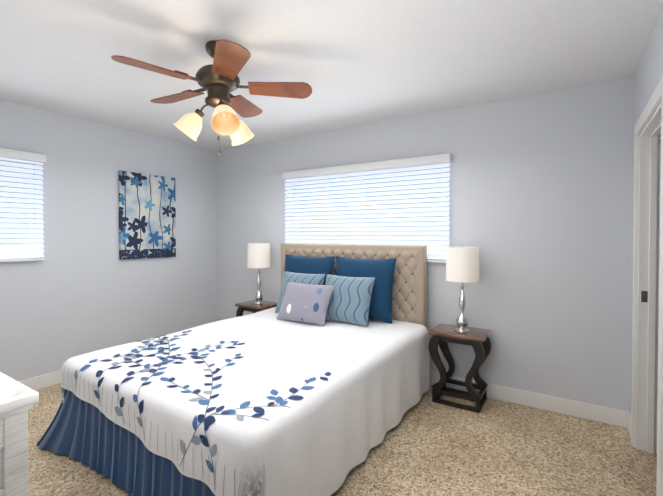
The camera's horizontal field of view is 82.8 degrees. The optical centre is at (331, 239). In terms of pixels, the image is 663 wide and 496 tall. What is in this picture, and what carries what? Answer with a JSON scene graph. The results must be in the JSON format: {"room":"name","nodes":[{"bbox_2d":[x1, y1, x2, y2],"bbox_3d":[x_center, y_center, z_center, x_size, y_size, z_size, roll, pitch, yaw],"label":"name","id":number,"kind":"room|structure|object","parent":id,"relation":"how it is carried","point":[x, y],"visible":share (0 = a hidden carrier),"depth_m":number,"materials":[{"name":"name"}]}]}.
{"room":"bedroom","nodes":[
{"label":"bedroom","id":0,"kind":"room"},
{"bbox_2d":[0,100,216,380],"bbox_3d":[-2.543,0.084,3.417,0.140,2.440,3.640,1,1,33],"label":"wall","id":1,"kind":"structure","parent":0,"point":[81,288],"depth_m":3.66,"materials":[{"name":"paint"}]},
{"bbox_2d":[0,148,45,261],"bbox_3d":[-2.797,-0.271,2.909,0.178,0.915,0.944,1,1,33],"label":"window blind","id":2,"kind":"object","parent":1,"relation":"in","point":[30,240],"depth_m":3.14,"materials":[{"name":"white plastic"}]},
{"bbox_2d":[18,370,61,389],"bbox_3d":[-2.438,1.246,3.456,0.015,0.115,3.450,1,1,33],"label":"baseboard","id":3,"kind":"structure","parent":1,"relation":"attached to","point":[46,380],"depth_m":3.30,"materials":[{"name":"white wood"}]},
{"bbox_2d":[118,170,175,259],"bbox_3d":[-1.992,-0.251,4.105,0.034,0.910,0.633,1,1,33],"label":"canvas art","id":4,"kind":"object","parent":1,"relation":"attached to","point":[147,215],"visible":1,"depth_m":4.06},
{"bbox_2d":[0,0,662,149],"bbox_3d":[-0.040,-1.165,1.967,5.900,0.100,3.940,1,1,33],"label":"ceiling","id":5,"kind":"structure","parent":0,"point":[354,62],"depth_m":2.26,"materials":[{"name":"paint"}]},
{"bbox_2d":[111,40,311,154],"bbox_3d":[-0.690,-0.800,2.190,1.019,0.634,1.044,1,1,33],"label":"ceiling fan","id":6,"kind":"object","parent":5,"relation":"hanging from","point":[218,80],"visible":1,"depth_m":2.12,"materials":[{"name":"brown wood"}]},
{"bbox_2d":[28,383,656,495],"bbox_3d":[-0.084,1.376,1.936,5.900,0.100,3.780,1,1,33],"label":"floor","id":7,"kind":"structure","parent":0,"point":[427,446],"depth_m":2.26,"materials":[{"name":"carpet"}]},
{"bbox_2d":[0,372,38,495],"bbox_3d":[-1.808,0.932,1.509,1.525,0.800,0.535,1,1,33],"label":"dresser","id":8,"kind":"object","parent":7,"relation":"on","point":[18,400],"visible":1,"depth_m":1.28,"materials":[{"name":"grey wood"}]},
{"bbox_2d":[36,243,429,495],"bbox_3d":[-0.498,0.688,2.832,1.869,1.250,2.257,1,1,33],"label":"bed","id":9,"kind":"object","parent":7,"relation":"on","point":[266,402],"visible":0.75,"depth_m":2.08,"materials":[{"name":"fabric"}]},
{"bbox_2d":[275,271,325,312],"bbox_3d":[-0.302,0.516,3.561,0.500,0.395,0.202,1,1,33],"label":"pillow","id":10,"kind":"object","parent":9,"relation":"on","point":[313,279],"visible":0.42,"depth_m":3.57,"materials":[{"name":"blue fabric"}]},
{"bbox_2d":[276,282,334,325],"bbox_3d":[-0.236,0.556,3.314,0.520,0.321,0.197,1,1,33],"label":"pillow","id":11,"kind":"object","parent":9,"relation":"on","point":[306,303],"visible":1,"depth_m":3.24,"materials":[{"name":"grey fabric"}]},
{"bbox_2d":[284,254,334,284],"bbox_3d":[-0.250,0.435,3.744,0.620,0.552,0.198,1,1,33],"label":"pillow","id":12,"kind":"object","parent":9,"relation":"on","point":[308,265],"visible":0.33,"depth_m":3.68,"materials":[{"name":"blue fabric"}]},
{"bbox_2d":[325,274,374,326],"bbox_3d":[0.126,0.520,3.285,0.500,0.395,0.202,1,1,33],"label":"pillow","id":13,"kind":"object","parent":9,"relation":"on","point":[350,299],"visible":0.92,"depth_m":3.20,"materials":[{"name":"blue fabric"}]},
{"bbox_2d":[336,256,396,323],"bbox_3d":[0.280,0.440,3.403,0.620,0.552,0.198,1,1,33],"label":"pillow","id":14,"kind":"object","parent":9,"relation":"on","point":[381,271],"visible":0.62,"depth_m":3.26,"materials":[{"name":"blue fabric"}]},
{"bbox_2d":[235,300,276,316],"bbox_3d":[-0.817,1.006,4.247,0.424,0.572,0.330,1,1,33],"label":"nightstand","id":15,"kind":"object","parent":7,"relation":"on","point":[250,306],"visible":0.19,"depth_m":4.17,"materials":[{"name":"brown wood"}]},
{"bbox_2d":[247,241,269,303],"bbox_3d":[-0.814,0.371,4.224,0.256,0.698,0.256,1,1,33],"label":"lamp","id":16,"kind":"object","parent":15,"relation":"on","point":[258,256],"visible":1,"depth_m":4.13,"materials":[{"name":"white fabric"}]},
{"bbox_2d":[428,323,490,412],"bbox_3d":[1.041,1.024,3.051,0.424,0.572,0.330,1,1,33],"label":"nightstand","id":17,"kind":"object","parent":7,"relation":"on","point":[478,340],"visible":1,"depth_m":2.99,"materials":[{"name":"brown wood"}]},
{"bbox_2d":[446,244,479,332],"bbox_3d":[1.052,0.388,3.023,0.256,0.698,0.256,1,1,33],"label":"lamp","id":18,"kind":"object","parent":17,"relation":"on","point":[462,265],"visible":0.98,"depth_m":2.93,"materials":[{"name":"white fabric"}]},
{"bbox_2d":[216,76,633,411],"bbox_3d":[0.329,0.079,3.817,4.540,2.440,0.140,1,1,33],"label":"wall","id":19,"kind":"structure","parent":0,"point":[541,201],"depth_m":2.98,"materials":[{"name":"paint"}]},
{"bbox_2d":[282,153,451,262],"bbox_3d":[0.274,-0.274,3.777,1.854,0.935,0.178,1,1,33],"label":"window blind","id":20,"kind":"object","parent":19,"relation":"in","point":[338,222],"depth_m":3.63,"materials":[{"name":"white plastic"}]},
{"bbox_2d":[430,372,630,430],"bbox_3d":[0.287,1.242,3.767,4.260,0.115,0.019,1,1,33],"label":"baseboard","id":21,"kind":"structure","parent":19,"relation":"attached to","point":[611,416],"depth_m":2.86,"materials":[{"name":"white wood"}]},
{"bbox_2d":[630,2,662,412],"bbox_3d":[1.157,0.118,1.037,0.140,2.440,3.640,1,1,33],"label":"wall","id":22,"kind":"structure","parent":0,"point":[648,75],"depth_m":2.11,"materials":[{"name":"paint"}]},
{"bbox_2d":[631,77,662,495],"bbox_3d":[1.758,0.300,1.991,0.158,2.050,0.960,1,1,33],"label":"door frame","id":23,"kind":"structure","parent":22,"relation":"attached to","point":[647,386],"depth_m":2.31,"materials":[{"name":"white wood"}]},
{"bbox_2d":[641,291,647,301],"bbox_3d":[1.940,0.355,2.332,0.030,0.070,0.002,1,1,33],"label":"strike plate","id":24,"kind":"object","parent":23,"relation":"attached to","point":[644,295],"depth_m":2.33,"materials":[{"name":"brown metal"}]},
{"label":"outside","id":25,"kind":"structure","parent":0,"visible":0},
{"bbox_2d":[0,165,440,248],"bbox_3d":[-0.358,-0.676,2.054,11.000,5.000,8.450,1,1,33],"label":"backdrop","id":26,"kind":"structure","parent":25,"point":[315,203],"depth_m":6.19,"materials":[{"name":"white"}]}
]}

